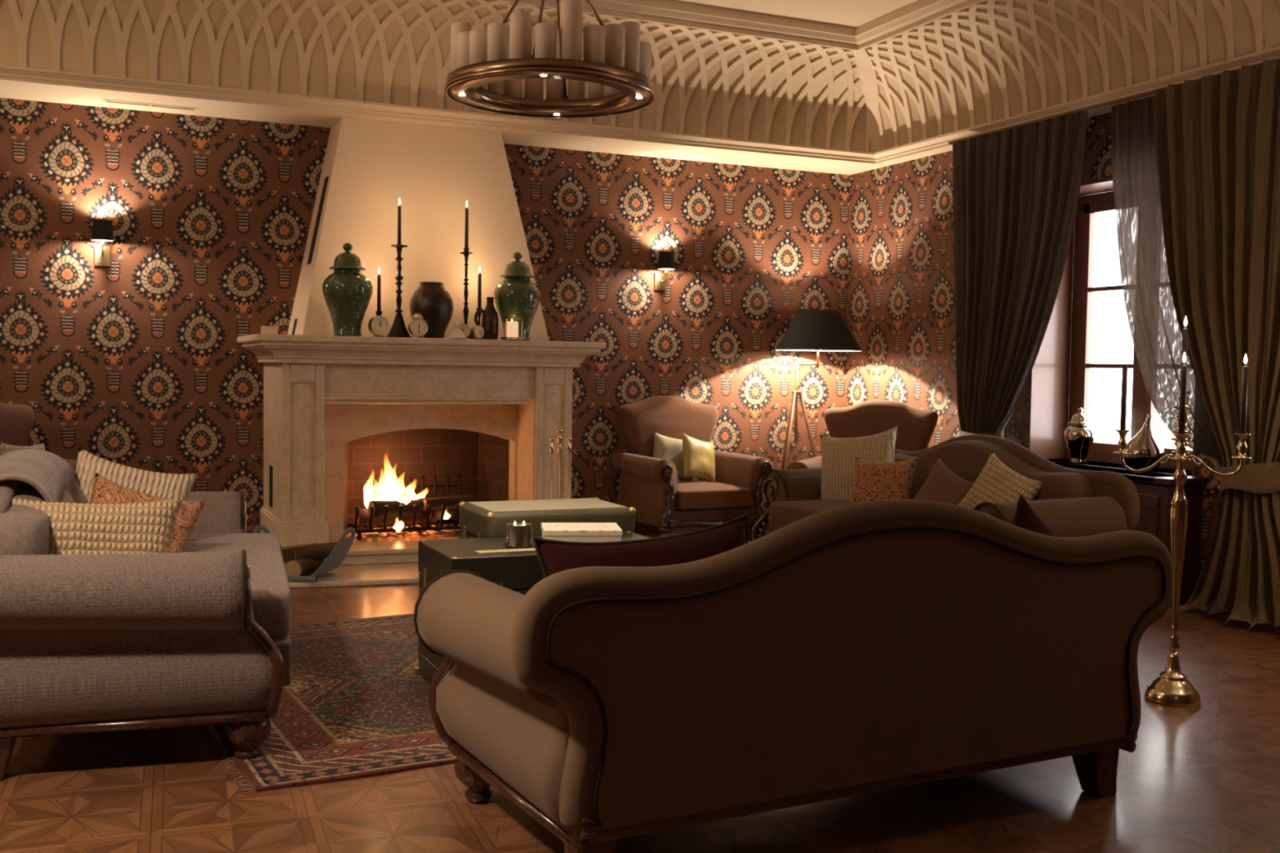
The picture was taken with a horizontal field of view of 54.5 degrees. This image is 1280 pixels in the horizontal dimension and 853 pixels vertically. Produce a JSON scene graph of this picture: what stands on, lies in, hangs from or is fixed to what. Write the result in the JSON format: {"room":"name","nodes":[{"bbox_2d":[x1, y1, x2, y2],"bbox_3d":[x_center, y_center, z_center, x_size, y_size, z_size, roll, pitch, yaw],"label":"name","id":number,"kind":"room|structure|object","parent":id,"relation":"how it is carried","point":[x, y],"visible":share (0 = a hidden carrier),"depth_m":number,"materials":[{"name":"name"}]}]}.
{"room":"historic interior","nodes":[
{"label":"historic interior","id":0,"kind":"room"},
{"bbox_2d":[0,97,849,533],"bbox_3d":[-2.362,-0.977,8.266,9.610,3.600,0.200,0,3,-24],"label":"wall","id":1,"kind":"structure","parent":0,"point":[139,362],"depth_m":8.12,"materials":[{"name":"paper"}]},
{"bbox_2d":[91,218,113,266],"bbox_3d":[-3.304,-1.129,7.635,0.124,0.275,0.172,0,3,-24],"label":"wall sconce","id":2,"kind":"object","parent":1,"relation":"attached to","point":[102,228],"visible":1,"depth_m":7.60,"materials":[{"name":"black fabric"}]},
{"bbox_2d":[654,251,674,290],"bbox_3d":[0.184,-1.149,9.185,0.124,0.275,0.172,0,3,-24],"label":"wall sconce","id":3,"kind":"object","parent":1,"relation":"attached to","point":[666,259],"visible":1,"depth_m":9.14,"materials":[{"name":"black fabric"}]},
{"bbox_2d":[634,520,751,535],"bbox_3d":[-2.458,0.772,8.197,8.960,0.110,0.020,0,3,-24],"label":"baseboard","id":4,"kind":"structure","parent":1,"relation":"attached to","point":[641,528],"depth_m":9.32,"materials":[{"name":"brown wood"}]},
{"bbox_2d":[0,533,1279,852],"bbox_3d":[0.062,1.167,3.077,9.400,0.120,11.850,0,3,-24],"label":"floor","id":5,"kind":"structure","parent":0,"point":[1204,777],"depth_m":3.58,"materials":[{"name":"brown wood"}]},
{"bbox_2d":[0,402,77,471],"bbox_3d":[-3.563,0.356,6.736,0.834,1.045,0.949,3,3,39],"label":"armchair","id":6,"kind":"object","parent":5,"relation":"on","point":[16,420],"visible":0.02,"depth_m":7.07,"materials":[{"name":"brown fabric"}]},
{"bbox_2d":[0,441,45,455],"bbox_3d":[-3.339,0.262,6.748,0.133,0.373,0.343,2,3,17],"label":"knit pillow","id":7,"kind":"object","parent":6,"relation":"on","point":[4,448],"visible":0.12,"depth_m":6.66,"materials":[{"name":"beige fabric"}]},
{"bbox_2d":[0,461,291,780],"bbox_3d":[-1.814,0.549,4.597,0.958,0.915,2.128,0,3,-18],"label":"sofa","id":8,"kind":"object","parent":5,"relation":"on","point":[100,642],"visible":0.77,"depth_m":3.70,"materials":[{"name":"grey fabric"}]},
{"bbox_2d":[11,496,183,554],"bbox_3d":[-1.846,0.413,4.134,0.616,0.398,0.214,0,3,-19],"label":"knit pillow","id":9,"kind":"object","parent":8,"relation":"on","point":[145,527],"visible":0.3,"depth_m":4.10,"materials":[{"name":"beige fabric"}]},
{"bbox_2d":[0,448,195,552],"bbox_3d":[-1.981,0.346,4.488,0.701,0.525,0.972,0,3,-18],"label":"throw blanket","id":10,"kind":"object","parent":8,"relation":"on","point":[33,467],"visible":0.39,"depth_m":4.25,"materials":[{"name":"grey fabric"}]},
{"bbox_2d":[75,446,197,502],"bbox_3d":[-1.961,0.344,4.711,0.530,0.526,0.226,0,3,-17],"label":"knit pillow","id":11,"kind":"object","parent":8,"relation":"on","point":[169,486],"visible":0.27,"depth_m":4.72,"materials":[{"name":"beige fabric"}]},
{"bbox_2d":[88,472,206,552],"bbox_3d":[-1.838,0.410,4.510,0.491,0.477,0.222,0,3,-17],"label":"paisley pillow","id":12,"kind":"object","parent":8,"relation":"on","point":[104,491],"visible":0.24,"depth_m":4.53,"materials":[{"name":"orange fabric"}]},
{"bbox_2d":[187,533,291,637],"bbox_3d":[-1.721,0.564,4.628,0.760,0.195,1.510,0,3,-18],"label":"seat cushion","id":13,"kind":"object","parent":8,"relation":"on","point":[270,596],"depth_m":4.35,"materials":[{"name":"grey fabric"}]},
{"bbox_2d":[200,613,456,795],"bbox_3d":[-0.261,0.989,5.361,3.250,0.011,2.289,-1,3,-28],"label":"rug","id":14,"kind":"object","parent":5,"relation":"on","point":[353,705],"visible":0.16,"depth_m":4.39,"materials":[{"name":"fabric"}]},
{"bbox_2d":[413,531,649,685],"bbox_3d":[-0.365,0.737,4.921,0.949,0.554,0.526,0,3,-24],"label":"coffee table","id":15,"kind":"object","parent":14,"relation":"on","point":[517,571],"visible":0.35,"depth_m":4.64,"materials":[{"name":"green leather"}]},
{"bbox_2d":[475,547,535,553],"bbox_3d":[-0.491,0.470,4.705,0.260,0.001,0.060,0,3,-24],"label":"book","id":16,"kind":"object","parent":15,"relation":"on","point":[531,548],"visible":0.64,"depth_m":4.70,"materials":[{"name":"beige paper"}]},
{"bbox_2d":[504,521,533,548],"bbox_3d":[-0.468,0.416,4.811,0.116,0.100,0.116,0,3,-24],"label":"jar candle","id":17,"kind":"object","parent":15,"relation":"on","point":[518,535],"visible":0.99,"depth_m":4.77,"materials":[{"name":"brown glass"}]},
{"bbox_2d":[458,497,635,538],"bbox_3d":[-0.413,0.663,5.450,0.697,0.648,0.476,0,3,-24],"label":"box","id":18,"kind":"object","parent":15,"relation":"on","point":[480,519],"visible":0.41,"depth_m":5.29,"materials":[{"name":"leather"}]},
{"bbox_2d":[541,522,622,542],"bbox_3d":[-0.237,0.431,4.969,0.308,0.062,0.250,1,3,-7],"label":"book","id":19,"kind":"object","parent":15,"relation":"on","point":[562,531],"visible":0.9,"depth_m":4.86,"materials":[{"name":"beige paper"}]},
{"bbox_2d":[237,116,605,588],"bbox_3d":[-1.355,-0.554,7.803,2.630,2.830,1.516,0,3,-24],"label":"fireplace","id":20,"kind":"object","parent":5,"relation":"on","point":[486,412],"depth_m":7.94,"materials":[{"name":"stone"}]},
{"bbox_2d":[261,325,278,334],"bbox_3d":[-2.190,-0.568,7.344,0.094,0.052,0.042,0,3,-24],"label":"sensor","id":21,"kind":"object","parent":20,"relation":"on","point":[273,330],"visible":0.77,"depth_m":7.33,"materials":[{"name":"beige paint"}]},
{"bbox_2d":[253,524,355,582],"bbox_3d":[-1.926,0.711,7.079,0.578,0.285,0.381,1,3,12],"label":"carrier","id":22,"kind":"object","parent":20,"relation":"on","point":[340,552],"visible":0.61,"depth_m":7.04,"materials":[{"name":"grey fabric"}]},
{"bbox_2d":[280,542,315,561],"bbox_3d":[-1.952,0.719,7.060,0.072,0.072,0.320,3,3,37],"label":"log","id":23,"kind":"object","parent":22,"relation":"in","point":[288,553],"visible":0.41,"depth_m":6.99,"materials":[{"name":"brown wood"}]},
{"bbox_2d":[284,558,324,576],"bbox_3d":[-1.908,0.794,7.084,0.107,0.104,0.300,1,3,12],"label":"log","id":24,"kind":"object","parent":22,"relation":"in","point":[300,566],"visible":0.84,"depth_m":6.96,"materials":[{"name":"brown wood"}]},
{"bbox_2d":[289,541,337,561],"bbox_3d":[-1.869,0.721,7.143,0.300,0.096,0.097,-2,4,-44],"label":"log","id":25,"kind":"object","parent":22,"relation":"in","point":[315,551],"visible":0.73,"depth_m":7.11,"materials":[{"name":"brown wood"}]},
{"bbox_2d":[322,242,373,336],"bbox_3d":[-1.766,-0.826,7.498,0.298,0.564,0.298,0,3,-24],"label":"ginger jar","id":26,"kind":"object","parent":20,"relation":"on","point":[347,292],"visible":0.98,"depth_m":7.41,"materials":[{"name":"green ceramic"}]},
{"bbox_2d":[368,315,389,337],"bbox_3d":[-1.577,-0.603,7.488,0.123,0.133,0.052,-1,4,-41],"label":"alarm clock","id":27,"kind":"object","parent":20,"relation":"on","point":[379,325],"visible":1,"depth_m":7.47,"materials":[{"name":"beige metal"}]},
{"bbox_2d":[374,311,383,337],"bbox_3d":[-1.607,-0.629,7.645,0.080,0.163,0.080,0,3,-24],"label":"candlestick","id":28,"kind":"object","parent":20,"relation":"on","point":[378,313],"visible":0.37,"depth_m":7.62,"materials":[{"name":"black metal"}]},
{"bbox_2d":[377,266,381,311],"bbox_3d":[-1.604,-0.838,7.635,0.023,0.282,0.022,0,3,-24],"label":"taper candle","id":29,"kind":"object","parent":28,"relation":"on","point":[379,277],"visible":1,"depth_m":7.63,"materials":[{"name":"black wax"}]},
{"bbox_2d":[368,499,422,517],"bbox_3d":[-1.597,0.535,8.106,0.340,0.109,0.108,0,3,-38],"label":"log","id":30,"kind":"object","parent":20,"relation":"on","point":[379,505],"visible":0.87,"depth_m":8.06,"materials":[{"name":"brown wood"}]},
{"bbox_2d":[357,508,437,525],"bbox_3d":[-1.611,0.594,8.236,0.520,0.112,0.114,0,3,-24],"label":"log","id":31,"kind":"object","parent":20,"relation":"in","point":[363,517],"visible":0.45,"depth_m":8.17,"materials":[{"name":"brown wood"}]},
{"bbox_2d":[386,244,411,337],"bbox_3d":[-1.485,-0.834,7.655,0.156,0.575,0.156,0,3,-24],"label":"candlestick","id":32,"kind":"object","parent":20,"relation":"on","point":[398,329],"visible":0.97,"depth_m":7.64,"materials":[{"name":"black metal"}]},
{"bbox_2d":[397,198,401,244],"bbox_3d":[-1.479,-1.258,7.635,0.023,0.292,0.022,0,3,-24],"label":"taper candle","id":33,"kind":"object","parent":32,"relation":"on","point":[399,207],"visible":1,"depth_m":7.63,"materials":[{"name":"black wax"}]},
{"bbox_2d":[347,524,462,538],"bbox_3d":[-1.449,0.688,8.290,0.980,0.057,0.400,0,3,-24],"label":"embers","id":34,"kind":"object","parent":20,"relation":"on","point":[455,532],"visible":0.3,"depth_m":8.12},
{"bbox_2d":[364,453,450,531],"bbox_3d":[-1.510,0.419,8.138,0.581,0.510,0.218,0,3,-24],"label":"fire","id":35,"kind":"object","parent":20,"relation":"on","point":[389,487],"visible":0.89,"depth_m":8.11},
{"bbox_2d":[408,311,427,337],"bbox_3d":[-1.358,-0.618,7.588,0.115,0.160,0.063,-1,3,-30],"label":"alarm clock","id":36,"kind":"object","parent":20,"relation":"on","point":[418,326],"visible":1,"depth_m":7.57,"materials":[{"name":"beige metal"}]},
{"bbox_2d":[287,116,549,341],"bbox_3d":[-1.456,-1.280,8.181,1.600,1.418,0.660,0,3,-24],"label":"hood","id":37,"kind":"object","parent":20,"relation":"attached to","point":[368,166],"depth_m":8.00,"materials":[{"name":"paint"}]},
{"bbox_2d":[237,333,605,367],"bbox_3d":[-1.419,-0.480,8.047,2.172,0.166,1.015,0,3,-24],"label":"mantel shelf","id":38,"kind":"object","parent":20,"relation":"attached to","point":[289,350],"depth_m":7.62,"materials":[{"name":"stone"}]},
{"bbox_2d":[408,281,453,338],"bbox_3d":[-1.300,-0.723,7.744,0.274,0.350,0.274,0,3,-24],"label":"round vase","id":39,"kind":"object","parent":20,"relation":"on","point":[432,300],"visible":0.86,"depth_m":7.65,"materials":[{"name":"brown ceramic"}]},
{"bbox_2d":[429,508,459,520],"bbox_3d":[-1.299,0.585,8.395,0.320,0.095,0.094,-1,4,-41],"label":"log","id":40,"kind":"object","parent":20,"relation":"on","point":[451,512],"visible":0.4,"depth_m":8.33,"materials":[{"name":"brown wood"}]},
{"bbox_2d":[422,494,476,511],"bbox_3d":[-1.284,0.513,8.313,0.360,0.078,0.126,-3,4,-32],"label":"log","id":41,"kind":"object","parent":40,"relation":"on","point":[450,501],"visible":0.77,"depth_m":8.26,"materials":[{"name":"brown wood"}]},
{"bbox_2d":[417,497,428,508],"bbox_3d":[-1.551,0.494,8.247,0.306,0.107,0.072,1,3,5],"label":"log","id":42,"kind":"object","parent":41,"relation":"on","point":[421,499],"visible":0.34,"depth_m":8.21,"materials":[{"name":"brown wood"}]},
{"bbox_2d":[448,320,465,338],"bbox_3d":[-1.125,-0.597,7.642,0.110,0.114,0.063,0,3,-24],"label":"bust","id":43,"kind":"object","parent":20,"relation":"on","point":[456,333],"visible":1,"depth_m":7.62,"materials":[{"name":"white ceramic"}]},
{"bbox_2d":[458,323,470,338],"bbox_3d":[-1.104,-0.591,7.733,0.090,0.100,0.052,0,3,-13],"label":"alarm clock","id":44,"kind":"object","parent":20,"relation":"on","point":[465,329],"visible":0.62,"depth_m":7.71,"materials":[{"name":"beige metal"}]},
{"bbox_2d":[460,248,475,338],"bbox_3d":[-1.095,-0.835,7.818,0.120,0.574,0.120,0,3,-24],"label":"candlestick","id":45,"kind":"object","parent":20,"relation":"on","point":[466,253],"visible":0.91,"depth_m":7.81,"materials":[{"name":"black metal"}]},
{"bbox_2d":[464,201,468,248],"bbox_3d":[-1.088,-1.264,7.798,0.023,0.312,0.022,0,3,-24],"label":"taper candle","id":46,"kind":"object","parent":45,"relation":"on","point":[466,227],"visible":1,"depth_m":7.79,"materials":[{"name":"black wax"}]},
{"bbox_2d":[470,325,484,338],"bbox_3d":[-1.023,-0.594,7.791,0.052,0.082,0.082,3,4,43],"label":"alarm clock","id":47,"kind":"object","parent":20,"relation":"on","point":[476,331],"visible":1,"depth_m":7.77,"materials":[{"name":"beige metal"}]},
{"bbox_2d":[475,307,482,339],"bbox_3d":[-1.028,-0.654,7.945,0.080,0.203,0.080,0,3,-24],"label":"candlestick","id":48,"kind":"object","parent":20,"relation":"on","point":[477,308],"visible":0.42,"depth_m":7.93,"materials":[{"name":"black metal"}]},
{"bbox_2d":[477,266,481,308],"bbox_3d":[-1.024,-0.884,7.934,0.023,0.282,0.022,0,3,-24],"label":"taper candle","id":49,"kind":"object","parent":48,"relation":"on","point":[479,289],"visible":0.94,"depth_m":7.93,"materials":[{"name":"black wax"}]},
{"bbox_2d":[474,297,498,339],"bbox_3d":[-0.968,-0.682,7.848,0.148,0.270,0.108,1,3,2],"label":"jug","id":50,"kind":"object","parent":20,"relation":"on","point":[490,320],"visible":0.95,"depth_m":7.81,"materials":[{"name":"brown ceramic"}]},
{"bbox_2d":[500,317,523,340],"bbox_3d":[-0.804,-0.611,7.795,0.110,0.137,0.110,0,3,-24],"label":"glass lantern","id":51,"kind":"object","parent":20,"relation":"on","point":[506,318],"visible":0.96,"depth_m":7.76,"materials":[{"name":"gold metal"}]},
{"bbox_2d":[505,319,518,337],"bbox_3d":[-0.804,-0.618,7.795,0.080,0.118,0.080,0,3,-24],"label":"pillar candle","id":52,"kind":"object","parent":51,"relation":"in","point":[512,326],"visible":0.95,"depth_m":7.76,"materials":[{"name":"beige wax"}]},
{"bbox_2d":[493,252,540,340],"bbox_3d":[-0.785,-0.831,7.934,0.298,0.564,0.298,3,3,37],"label":"ginger jar","id":53,"kind":"object","parent":20,"relation":"on","point":[517,297],"visible":0.91,"depth_m":7.84,"materials":[{"name":"green ceramic"}]},
{"bbox_2d":[549,426,572,499],"bbox_3d":[-0.516,0.419,7.924,0.180,0.838,0.180,0,3,-24],"label":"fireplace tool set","id":54,"kind":"object","parent":20,"relation":"on","point":[559,430],"visible":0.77,"depth_m":7.91,"materials":[{"name":"gold metal"}]},
{"bbox_2d":[611,395,773,541],"bbox_3d":[0.345,0.314,8.895,0.949,1.045,0.834,-1,3,-28],"label":"armchair","id":55,"kind":"object","parent":5,"relation":"on","point":[650,485],"visible":0.85,"depth_m":8.74,"materials":[{"name":"fabric"}]},
{"bbox_2d":[653,432,693,480],"bbox_3d":[0.242,0.230,8.986,0.392,0.383,0.136,0,3,-16],"label":"striped pillow","id":56,"kind":"object","parent":55,"relation":"on","point":[668,448],"visible":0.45,"depth_m":8.94,"materials":[{"name":"beige fabric"}]},
{"bbox_2d":[682,432,715,482],"bbox_3d":[0.423,0.235,8.946,0.390,0.390,0.147,-1,4,-41],"label":"satin pillow","id":57,"kind":"object","parent":55,"relation":"on","point":[699,457],"visible":0.99,"depth_m":8.89,"materials":[{"name":"gold fabric"}]},
{"bbox_2d":[676,480,752,510],"bbox_3d":[0.389,0.475,8.821,0.596,0.160,0.625,-1,3,-28],"label":"seat cushion","id":58,"kind":"object","parent":55,"relation":"on","point":[691,495],"depth_m":8.58,"materials":[{"name":"fabric"}]},
{"bbox_2d":[413,499,1173,852],"bbox_3d":[0.453,0.628,3.649,2.128,0.915,0.958,-1,3,-28],"label":"sofa","id":59,"kind":"object","parent":5,"relation":"on","point":[870,646],"visible":1,"depth_m":3.15,"materials":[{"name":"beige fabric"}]},
{"bbox_2d":[532,513,748,577],"bbox_3d":[0.045,0.470,3.254,0.666,0.449,0.194,-1,3,-29],"label":"velvet pillow","id":60,"kind":"object","parent":59,"relation":"on","point":[554,557],"visible":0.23,"depth_m":3.22,"materials":[{"name":"red fabric"}]},
{"bbox_2d":[1011,494,1057,537],"bbox_3d":[1.247,0.528,3.848,0.640,0.629,0.187,-1,3,-39],"label":"velvet pillow","id":61,"kind":"object","parent":59,"relation":"on","point":[1024,517],"visible":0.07,"depth_m":3.83,"materials":[{"name":"red fabric"}]},
{"bbox_2d":[774,310,861,469],"bbox_3d":[1.322,-0.021,9.391,0.675,1.703,0.650,1,3,-3],"label":"floor lamp","id":62,"kind":"object","parent":5,"relation":"on","point":[818,331],"visible":0.94,"depth_m":9.20,"materials":[{"name":"black fabric"}]},
{"bbox_2d":[786,400,937,469],"bbox_3d":[1.567,0.349,8.547,0.949,1.045,0.834,2,3,25],"label":"armchair","id":63,"kind":"object","parent":5,"relation":"on","point":[916,427],"visible":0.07,"depth_m":8.71,"materials":[{"name":"fabric"}]},
{"bbox_2d":[751,435,1139,541],"bbox_3d":[1.460,0.507,6.541,0.958,0.915,2.128,0,3,-25],"label":"sofa","id":64,"kind":"object","parent":5,"relation":"on","point":[1071,503],"visible":0.3,"depth_m":6.32,"materials":[{"name":"brown fabric"}]},
{"bbox_2d":[768,499,856,529],"bbox_3d":[1.371,0.522,6.500,0.760,0.195,1.510,0,3,-25],"label":"seat cushion","id":65,"kind":"object","parent":64,"relation":"on","point":[781,513],"depth_m":6.82,"materials":[{"name":"brown fabric"}]},
{"bbox_2d":[820,426,897,499],"bbox_3d":[1.234,0.272,7.051,0.230,0.563,0.577,-2,4,-43],"label":"knit pillow","id":66,"kind":"object","parent":64,"relation":"on","point":[838,455],"visible":0.6,"depth_m":7.01,"materials":[{"name":"beige fabric"}]},
{"bbox_2d":[848,456,918,502],"bbox_3d":[1.311,0.333,6.739,0.175,0.363,0.439,-2,4,-44],"label":"paisley pillow","id":67,"kind":"object","parent":64,"relation":"on","point":[872,481],"visible":0.7,"depth_m":6.67,"materials":[{"name":"orange fabric"}]},
{"bbox_2d":[913,457,973,505],"bbox_3d":[1.591,0.369,6.470,0.163,0.415,0.438,-1,4,-40],"label":"plain pillow","id":68,"kind":"object","parent":64,"relation":"on","point":[941,484],"visible":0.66,"depth_m":6.44,"materials":[{"name":"brown fabric"}]},
{"bbox_2d":[957,450,1043,509],"bbox_3d":[1.801,0.345,6.201,0.451,0.440,0.171,3,4,43],"label":"knit pillow","id":69,"kind":"object","parent":64,"relation":"on","point":[997,482],"visible":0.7,"depth_m":6.17,"materials":[{"name":"beige fabric"}]},
{"bbox_2d":[1045,458,1206,607],"bbox_3d":[2.778,0.591,7.459,0.580,0.700,1.520,0,3,-24],"label":"console table","id":70,"kind":"object","parent":5,"relation":"on","point":[1156,491],"visible":0.14,"depth_m":6.76,"materials":[{"name":"brown wood"}]},
{"bbox_2d":[1064,407,1095,463],"bbox_3d":[2.731,0.055,7.716,0.182,0.346,0.182,0,3,-24],"label":"ginger jar","id":71,"kind":"object","parent":70,"relation":"on","point":[1079,437],"visible":1,"depth_m":7.67,"materials":[{"name":"black ceramic"}]},
{"bbox_2d":[1123,414,1164,470],"bbox_3d":[2.921,0.091,7.216,0.236,0.325,0.236,0,3,-24],"label":"vase","id":72,"kind":"object","parent":70,"relation":"on","point":[1145,449],"visible":0.87,"depth_m":7.14,"materials":[{"name":"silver metal"}]},
{"bbox_2d":[1112,390,1251,706],"bbox_3d":[2.064,0.460,4.767,0.366,1.195,0.366,0,3,-21],"label":"candelabrum","id":73,"kind":"object","parent":5,"relation":"on","point":[1171,688],"visible":0.94,"depth_m":4.74,"materials":[{"name":"gold metal"}]},
{"bbox_2d":[1112,429,1131,454],"bbox_3d":[1.877,0.062,4.833,0.068,0.098,0.068,2,3,24],"label":"candle cup","id":74,"kind":"object","parent":73,"relation":"on","point":[1122,443],"depth_m":4.82,"materials":[{"name":"gold metal"}]},
{"bbox_2d":[1120,362,1127,430],"bbox_3d":[1.880,-0.112,4.825,0.021,0.273,0.020,0,3,-24],"label":"taper candle","id":75,"kind":"object","parent":73,"relation":"on","point":[1124,376],"visible":1,"depth_m":4.82,"materials":[{"name":"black wax"}]},
{"bbox_2d":[1170,433,1191,460],"bbox_3d":[1.986,0.076,4.557,0.068,0.098,0.068,2,3,24],"label":"candle cup","id":76,"kind":"object","parent":73,"relation":"on","point":[1180,448],"depth_m":4.54,"materials":[{"name":"gold metal"}]},
{"bbox_2d":[1172,429,1190,453],"bbox_3d":[2.154,0.061,4.941,0.068,0.098,0.068,2,3,24],"label":"candle cup","id":77,"kind":"object","parent":73,"relation":"on","point":[1186,452],"depth_m":4.92,"materials":[{"name":"gold metal"}]},
{"bbox_2d":[1170,390,1193,441],"bbox_3d":[2.071,-0.040,4.744,0.080,0.195,0.080,2,3,24],"label":"cup","id":78,"kind":"object","parent":73,"relation":"on","point":[1177,406],"depth_m":4.73,"materials":[{"name":"gold metal"}]},
{"bbox_2d":[1178,352,1186,434],"bbox_3d":[1.988,-0.117,4.548,0.021,0.312,0.020,0,3,-24],"label":"taper candle","id":79,"kind":"object","parent":73,"relation":"on","point":[1184,367],"visible":1,"depth_m":4.54,"materials":[{"name":"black wax"}]},
{"bbox_2d":[1180,316,1188,382],"bbox_3d":[2.075,-0.273,4.733,0.021,0.297,0.020,0,3,-24],"label":"taper candle","id":80,"kind":"object","parent":73,"relation":"on","point":[1184,336],"visible":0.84,"depth_m":4.72,"materials":[{"name":"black wax"}]},
{"bbox_2d":[1231,433,1251,459],"bbox_3d":[2.262,0.075,4.665,0.068,0.098,0.068,2,3,24],"label":"candle cup","id":81,"kind":"object","parent":73,"relation":"on","point":[1242,447],"depth_m":4.65,"materials":[{"name":"gold metal"}]},
{"bbox_2d":[1240,354,1248,433],"bbox_3d":[2.265,-0.118,4.656,0.021,0.312,0.020,0,3,-24],"label":"taper candle","id":82,"kind":"object","parent":73,"relation":"on","point":[1245,368],"visible":1,"depth_m":4.65,"materials":[{"name":"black wax"}]},
{"bbox_2d":[671,0,918,27],"bbox_3d":[0.067,-2.533,2.770,9.600,0.100,12.050,0,3,-24],"label":"ceiling","id":83,"kind":"structure","parent":0,"point":[850,13],"depth_m":8.06,"materials":[{"name":"beige paint"}]},
{"bbox_2d":[445,0,654,117],"bbox_3d":[-0.338,-1.934,4.810,0.810,1.300,0.810,0,3,-24],"label":"chandelier","id":84,"kind":"object","parent":83,"relation":"hanging from","point":[615,65],"visible":1,"depth_m":4.60,"materials":[{"name":"brown metal"}]},
{"bbox_2d":[495,0,985,50],"bbox_3d":[-0.123,-2.389,2.119,8.323,0.132,10.603,0,3,-24],"label":"trim","id":85,"kind":"structure","parent":83,"relation":"attached to","point":[919,13],"depth_m":8.09,"materials":[{"name":"beige paint"}]},
{"bbox_2d":[844,111,1227,573],"bbox_3d":[4.229,-0.709,4.719,0.450,3.600,11.650,0,3,-24],"label":"wall","id":86,"kind":"structure","parent":0,"point":[900,313],"depth_m":9.13,"materials":[{"name":"paper"}]},
{"bbox_2d":[1027,177,1197,476],"bbox_3d":[2.961,-0.618,7.459,0.382,1.720,1.330,0,3,-24],"label":"window","id":87,"kind":"structure","parent":86,"relation":"in","point":[1051,384],"depth_m":8.02,"materials":[{"name":"brown wood"}]},
{"bbox_3d":[-4.215,-0.655,0.857,0.200,3.600,11.850,0,3,-24],"label":"wall","id":88,"kind":"structure","parent":0,"visible":0},
{"bbox_2d":[102,98,197,111],"bbox_3d":[-2.985,-1.960,7.574,0.540,0.009,0.070,0,3,-24],"label":"air vent","id":89,"kind":"object","parent":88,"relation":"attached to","point":[103,100],"visible":1,"depth_m":7.56,"materials":[{"name":"beige paint"}]},
{"bbox_2d":[0,0,1279,151],"bbox_3d":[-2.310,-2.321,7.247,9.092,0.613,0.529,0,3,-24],"label":"trim","id":90,"kind":"structure","parent":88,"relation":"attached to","point":[21,25],"depth_m":7.75,"materials":[{"name":"beige paint"}]},
{"bbox_2d":[0,45,1279,174],"bbox_3d":[-0.055,-1.730,2.759,8.960,0.075,11.650,0,3,-24],"label":"trim","id":91,"kind":"structure","parent":88,"relation":"attached to","point":[17,82],"depth_m":7.91,"materials":[{"name":"beige paint"}]},
{"bbox_2d":[853,48,880,152],"bbox_3d":[1.641,-2.331,8.972,0.127,0.613,0.741,2,3,21],"label":"trim","id":92,"kind":"structure","parent":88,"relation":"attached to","point":[869,86],"depth_m":9.07,"materials":[{"name":"beige paint"}]},
{"bbox_2d":[866,0,1279,151],"bbox_3d":[3.452,-2.126,4.971,0.529,0.613,9.264,0,3,-24],"label":"trim","id":93,"kind":"structure","parent":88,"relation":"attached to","point":[1225,10],"depth_m":7.65,"materials":[{"name":"beige paint"}]},
{"bbox_2d":[948,57,1279,144],"bbox_3d":[2.792,-1.835,6.853,0.024,0.016,3.420,0,3,-24],"label":"track","id":94,"kind":"object","parent":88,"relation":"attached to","point":[1150,92],"visible":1,"depth_m":7.36,"materials":[{"name":"brown wood"}]},
{"bbox_2d":[952,109,1087,438],"bbox_3d":[2.346,-0.494,7.887,0.118,2.775,1.254,0,3,-25],"label":"curtain","id":95,"kind":"object","parent":94,"relation":"hanging from","point":[1015,191],"visible":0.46,"depth_m":7.89,"materials":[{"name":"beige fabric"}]},
{"bbox_2d":[1111,95,1222,461],"bbox_3d":[2.927,-0.819,6.681,0.053,1.995,1.099,0,3,-24],"label":"sheer curtain","id":96,"kind":"object","parent":94,"relation":"hanging from","point":[1154,327],"visible":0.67,"depth_m":6.89,"materials":[{"name":"white fabric"}]},
{"bbox_2d":[1155,58,1279,635],"bbox_3d":[3.022,-0.402,6.151,0.292,2.775,1.335,0,3,-24],"label":"curtain","id":97,"kind":"object","parent":94,"relation":"hanging from","point":[1218,136],"visible":0.98,"depth_m":6.25,"materials":[{"name":"brown fabric"}]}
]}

